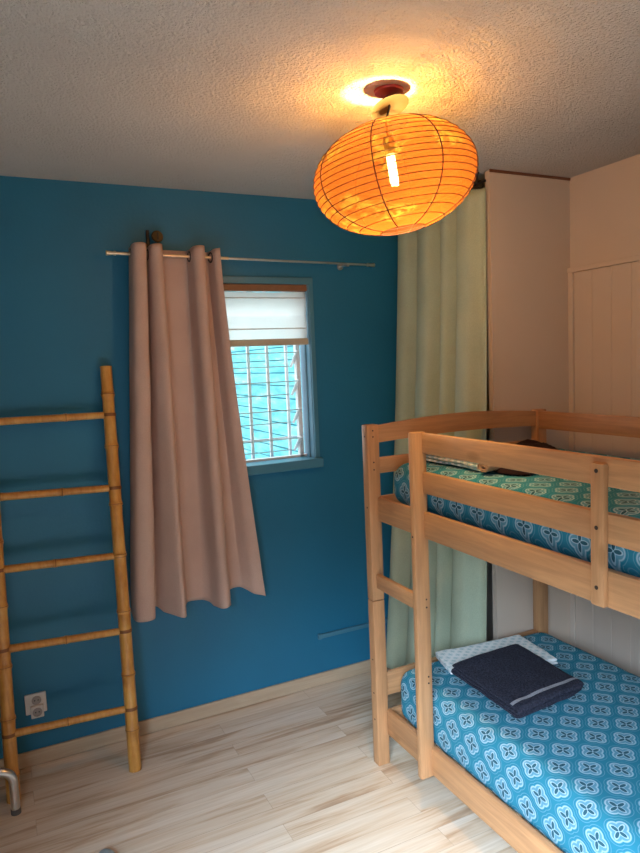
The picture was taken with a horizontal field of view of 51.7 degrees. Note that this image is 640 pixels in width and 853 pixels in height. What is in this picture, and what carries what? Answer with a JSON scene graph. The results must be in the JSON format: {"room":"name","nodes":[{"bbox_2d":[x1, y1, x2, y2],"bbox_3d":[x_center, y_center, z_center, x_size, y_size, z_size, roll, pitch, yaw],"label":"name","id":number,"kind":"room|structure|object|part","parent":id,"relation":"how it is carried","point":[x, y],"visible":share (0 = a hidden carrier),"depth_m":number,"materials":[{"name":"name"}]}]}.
{"room":"bedroom","nodes":[
{"label":"bedroom","id":0,"kind":"room"},
{"bbox_2d":[0,176,397,758],"bbox_3d":[-0.505,0.155,3.213,3.340,2.500,0.120,-5,6,-26],"label":"wall","id":1,"kind":"structure","parent":0,"point":[64,301],"depth_m":3.00,"materials":[{"name":"blue paint"}]},
{"bbox_2d":[24,691,46,718],"bbox_3d":[-1.228,1.206,2.853,0.086,0.103,0.031,-5,6,-26],"label":"wall outlet","id":2,"kind":"object","parent":1,"relation":"attached to","point":[35,703],"visible":1,"depth_m":2.85,"materials":[{"name":"white plastic"}]},
{"bbox_2d":[32,696,40,704],"bbox_3d":[-1.227,1.185,2.854,0.039,0.039,0.003,-5,6,-26],"label":"socket","id":3,"kind":"object","parent":2,"relation":"attached to","point":[36,700],"depth_m":2.85,"materials":[{"name":"plastic"}]},
{"bbox_2d":[33,708,41,716],"bbox_3d":[-1.218,1.231,2.845,0.039,0.039,0.003,-5,6,-26],"label":"socket","id":4,"kind":"object","parent":2,"relation":"attached to","point":[37,712],"depth_m":2.84,"materials":[{"name":"plastic"}]},
{"bbox_2d":[146,230,162,247],"bbox_3d":[-0.733,-0.831,2.930,0.068,0.085,0.052,-5,6,-26],"label":"wall hook","id":5,"kind":"object","parent":1,"relation":"attached to","point":[157,236],"visible":0.92,"depth_m":2.92,"materials":[{"name":"brown wood"}]},
{"bbox_3d":[-0.766,-0.830,2.936,0.014,0.085,0.012,-5,6,-26],"label":"plate","id":6,"kind":"part","parent":5,"relation":"part of","materials":[{"name":"metal"}]},
{"bbox_3d":[-0.727,-0.842,2.933,0.052,0.052,0.050,-5,6,-26],"label":"knob","id":7,"kind":"part","parent":5,"relation":"part of","materials":[{"name":"brown wood"}]},
{"bbox_2d":[0,659,370,769],"bbox_3d":[-0.729,1.395,3.122,2.420,0.065,0.014,-5,6,-26],"label":"baseboard","id":8,"kind":"structure","parent":1,"relation":"attached to","point":[67,748],"depth_m":3.16,"materials":[{"name":"brown wood"}]},
{"bbox_2d":[106,250,374,269],"bbox_3d":[-0.330,-0.777,3.110,1.315,0.046,0.090,-5,6,-26],"label":"curtain rod","id":9,"kind":"object","parent":1,"relation":"attached to","point":[340,266],"visible":0.7,"depth_m":3.10,"materials":[{"name":"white metal"}]},
{"bbox_2d":[129,242,265,621],"bbox_3d":[-0.573,0.025,2.966,0.622,1.649,0.152,-5,6,-26],"label":"curtain","id":10,"kind":"object","parent":9,"relation":"hanging from","point":[193,536],"visible":1,"depth_m":2.97,"materials":[{"name":"pink fabric"}]},
{"bbox_2d":[223,276,323,475],"bbox_3d":[-0.321,-0.251,3.293,0.665,0.952,0.227,-5,6,-26],"label":"window","id":11,"kind":"structure","parent":1,"relation":"in","point":[309,442],"depth_m":3.37,"materials":[{"name":"blue paint"}]},
{"bbox_2d":[223,284,307,346],"bbox_3d":[-0.319,-0.540,3.208,0.561,0.298,0.038,-5,6,-26],"label":"blind","id":12,"kind":"object","parent":11,"relation":"attached to","point":[257,314],"visible":0.74,"depth_m":3.23,"materials":[{"name":"white fabric"}]},
{"bbox_3d":[-0.325,-0.672,3.196,0.561,0.033,0.036,-5,6,-26],"label":"head rail","id":13,"kind":"part","parent":12,"relation":"part of","materials":[{"name":"brown wood"}]},
{"bbox_3d":[-0.321,-0.622,3.189,0.547,0.006,0.006,-5,6,-26],"label":"blind rod","id":14,"kind":"part","parent":12,"relation":"part of","materials":[{"name":"white plastic"}]},
{"bbox_3d":[-0.315,-0.473,3.204,0.547,0.006,0.006,-5,6,-26],"label":"blind rod","id":15,"kind":"part","parent":12,"relation":"part of","materials":[{"name":"white plastic"}]},
{"bbox_3d":[-0.344,-0.258,3.305,0.575,0.880,0.030,-5,6,-26],"label":"louvre frame","id":16,"kind":"part","parent":11,"relation":"part of","materials":[{"name":"white paint"}]},
{"bbox_3d":[-0.297,0.203,3.293,0.635,0.046,0.145,-5,6,-26],"label":"sill","id":17,"kind":"part","parent":11,"relation":"part of","materials":[{"name":"blue paint"}]},
{"bbox_2d":[318,618,387,639],"bbox_3d":[0.237,1.079,3.570,0.548,0.028,0.018,-5,6,-26],"label":"duct","id":18,"kind":"object","parent":1,"relation":"attached to","point":[364,625],"visible":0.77,"depth_m":3.51,"materials":[{"name":"blue paint"}]},
{"bbox_2d":[228,291,304,459],"bbox_3d":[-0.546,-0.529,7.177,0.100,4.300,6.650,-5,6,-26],"label":"window pane","id":19,"kind":"structure","parent":0,"point":[259,404],"depth_m":7.25,"materials":[{"name":"clear glass"}]},
{"bbox_2d":[0,668,563,852],"bbox_3d":[0.609,1.592,1.178,3.340,0.060,4.940,-5,6,-26],"label":"floor","id":20,"kind":"structure","parent":0,"point":[297,772],"depth_m":2.62,"materials":[{"name":"laminate"}]},
{"bbox_2d":[0,768,20,815],"bbox_3d":[-1.313,1.418,2.496,0.320,0.197,0.036,-5,6,-26],"label":"stand","id":21,"kind":"object","parent":20,"relation":"on","point":[6,773],"visible":1,"depth_m":2.54,"materials":[{"name":"grey metal"}]},
{"bbox_2d":[0,366,141,803],"bbox_3d":[-1.071,0.621,2.739,0.559,1.722,0.280,-5,6,-26],"label":"ladder","id":22,"kind":"object","parent":20,"relation":"on","point":[10,734],"visible":0.94,"depth_m":2.79,"materials":[{"name":"wood"}]},
{"bbox_3d":[-1.292,0.638,2.654,0.059,1.721,0.244,-4,6,-17],"label":"leg","id":23,"kind":"part","parent":22,"relation":"part of","materials":[{"name":"brown wood"}]},
{"bbox_3d":[-0.859,0.602,2.842,0.060,1.722,0.284,-4,6,-17],"label":"leg","id":24,"kind":"part","parent":22,"relation":"part of","materials":[{"name":"brown wood"}]},
{"bbox_2d":[99,848,114,852],"bbox_3d":[-0.710,1.491,2.214,0.090,0.054,0.270,-5,6,-26],"label":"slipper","id":25,"kind":"object","parent":20,"relation":"on","point":[106,850],"visible":1,"depth_m":2.28,"materials":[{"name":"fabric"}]},
{"bbox_2d":[362,409,639,852],"bbox_3d":[1.063,0.729,2.042,0.959,1.452,2.000,-5,6,-26],"label":"bunk bed","id":26,"kind":"object","parent":20,"relation":"on","point":[593,581],"visible":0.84,"depth_m":2.31,"materials":[{"name":"brown wood"}]},
{"bbox_3d":[0.231,0.706,2.723,0.055,1.436,0.045,-5,6,-26],"label":"corner post","id":27,"kind":"part","parent":26,"relation":"part of","materials":[{"name":"brown wood"}]},
{"bbox_3d":[0.309,0.344,2.546,0.022,0.096,0.292,-5,6,-26],"label":"rail","id":28,"kind":"part","parent":26,"relation":"part of","materials":[{"name":"brown wood"}]},
{"bbox_3d":[0.711,1.300,1.913,0.022,0.108,1.910,-5,6,-26],"label":"rail","id":29,"kind":"part","parent":26,"relation":"part of","materials":[{"name":"brown wood"}]},
{"bbox_2d":[394,448,639,577],"bbox_3d":[1.052,0.260,2.004,0.830,0.181,1.881,-5,6,-26],"label":"mattress","id":30,"kind":"object","parent":26,"relation":"on","point":[620,501],"visible":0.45,"depth_m":2.02,"materials":[{"name":"blue fabric"}]},
{"bbox_2d":[426,454,479,470],"bbox_3d":[0.567,0.108,2.526,0.212,0.065,0.430,-5,6,-26],"label":"folded cloth","id":31,"kind":"object","parent":30,"relation":"on","point":[437,459],"visible":0.14,"depth_m":2.46,"materials":[{"name":"white fabric"}]},
{"bbox_2d":[477,464,500,471],"bbox_3d":[0.611,0.134,2.305,0.130,0.035,0.047,-6,7,-35],"label":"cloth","id":32,"kind":"object","parent":30,"relation":"on","point":[483,468],"visible":0.34,"depth_m":2.27,"materials":[{"name":"beige fabric"}]},
{"bbox_2d":[494,439,557,474],"bbox_3d":[0.802,0.096,2.573,0.268,0.053,0.784,-1,6,17],"label":"garment","id":33,"kind":"object","parent":30,"relation":"on","point":[527,442],"visible":0.3,"depth_m":2.52,"materials":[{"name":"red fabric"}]},
{"bbox_2d":[401,632,639,852],"bbox_3d":[1.089,1.139,2.089,0.829,0.230,1.880,-5,6,-26],"label":"mattress","id":34,"kind":"object","parent":26,"relation":"on","point":[570,767],"visible":0.71,"depth_m":2.18,"materials":[{"name":"blue fabric"}]},
{"bbox_2d":[435,635,557,673],"bbox_3d":[0.718,0.962,2.756,0.450,0.027,0.275,-4,6,-17],"label":"sheet","id":35,"kind":"object","parent":34,"relation":"on","point":[447,658],"visible":0.52,"depth_m":2.80,"materials":[{"name":"fabric"}]},
{"bbox_2d":[451,644,583,718],"bbox_3d":[0.750,0.950,2.505,0.373,0.050,0.413,-5,6,-26],"label":"folded towel","id":36,"kind":"object","parent":34,"relation":"on","point":[518,680],"visible":1,"depth_m":2.45,"materials":[{"name":"blue fabric"}]},
{"bbox_3d":[0.735,0.410,1.678,0.022,0.096,1.590,-5,6,-26],"label":"rail","id":37,"kind":"part","parent":26,"relation":"part of","materials":[{"name":"brown wood"}]},
{"bbox_3d":[1.039,0.634,3.114,0.055,1.436,0.045,-5,6,-26],"label":"corner post","id":38,"kind":"part","parent":26,"relation":"part of","materials":[{"name":"brown wood"}]},
{"bbox_2d":[0,0,639,199],"bbox_3d":[0.500,-0.963,0.930,3.340,0.080,4.940,-5,6,-26],"label":"ceiling","id":39,"kind":"structure","parent":0,"point":[249,97],"depth_m":1.91,"materials":[{"name":"paint"}]},
{"bbox_2d":[313,84,478,235],"bbox_3d":[0.227,-0.805,2.019,0.501,0.420,0.503,-5,6,-26],"label":"paper lantern","id":40,"kind":"object","parent":39,"relation":"hanging from","point":[393,173],"visible":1,"depth_m":1.85,"materials":[{"name":"paper"}]},
{"bbox_2d":[471,172,485,189],"bbox_3d":[0.569,-1.107,3.189,0.038,0.075,0.688,-5,6,-26],"label":"rail","id":41,"kind":"object","parent":39,"relation":"attached to","point":[478,182],"visible":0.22,"depth_m":2.91,"materials":[{"name":"metal"}]},
{"bbox_2d":[386,187,486,668],"bbox_3d":[0.547,0.128,3.264,0.243,2.395,0.673,-5,6,-26],"label":"curtain","id":42,"kind":"object","parent":41,"relation":"hanging from","point":[441,349],"visible":0.56,"depth_m":3.16,"materials":[{"name":"fabric"}]},
{"bbox_2d":[485,170,569,643],"bbox_3d":[0.999,0.102,3.115,0.477,2.496,0.030,-5,6,-26],"label":"wall","id":43,"kind":"structure","parent":0,"point":[528,217],"depth_m":3.04,"materials":[{"name":"beige paint"}]},
{"bbox_2d":[489,169,569,180],"bbox_3d":[0.953,-1.135,2.979,0.479,0.012,0.006,-5,6,-26],"label":"trim","id":44,"kind":"structure","parent":43,"relation":"attached to","point":[490,170],"depth_m":2.97,"materials":[{"name":"beige wood"}]},
{"bbox_2d":[486,154,639,641],"bbox_3d":[2.026,0.194,1.700,0.120,2.500,4.820,-5,6,-26],"label":"wall","id":45,"kind":"structure","parent":0,"point":[605,200],"depth_m":2.94,"materials":[{"name":"beige paint"}]},
{"bbox_2d":[568,273,575,646],"bbox_3d":[1.227,0.267,3.207,0.016,1.992,0.028,-5,6,-26],"label":"trim","id":46,"kind":"structure","parent":45,"relation":"attached to","point":[571,349],"depth_m":3.15,"materials":[{"name":"beige paint"}]},
{"bbox_2d":[567,255,639,272],"bbox_3d":[1.878,-0.627,1.688,0.022,0.023,3.200,-5,6,-26],"label":"trim","id":47,"kind":"structure","parent":45,"relation":"attached to","point":[637,257],"depth_m":2.92,"materials":[{"name":"beige paint"}]},
{"bbox_2d":[574,261,636,674],"bbox_3d":[1.930,0.375,1.784,0.008,1.992,3.149,-5,6,-26],"label":"panelling","id":48,"kind":"object","parent":45,"relation":"attached to","point":[605,298],"visible":0.38,"depth_m":3.00,"materials":[{"name":"beige paint"}]},
{"bbox_2d":[635,261,639,676],"bbox_3d":[1.391,0.292,2.873,0.016,1.992,0.025,-5,6,-26],"label":"trim","id":49,"kind":"structure","parent":45,"relation":"attached to","point":[637,655],"depth_m":2.83,"materials":[{"name":"beige paint"}]}
]}

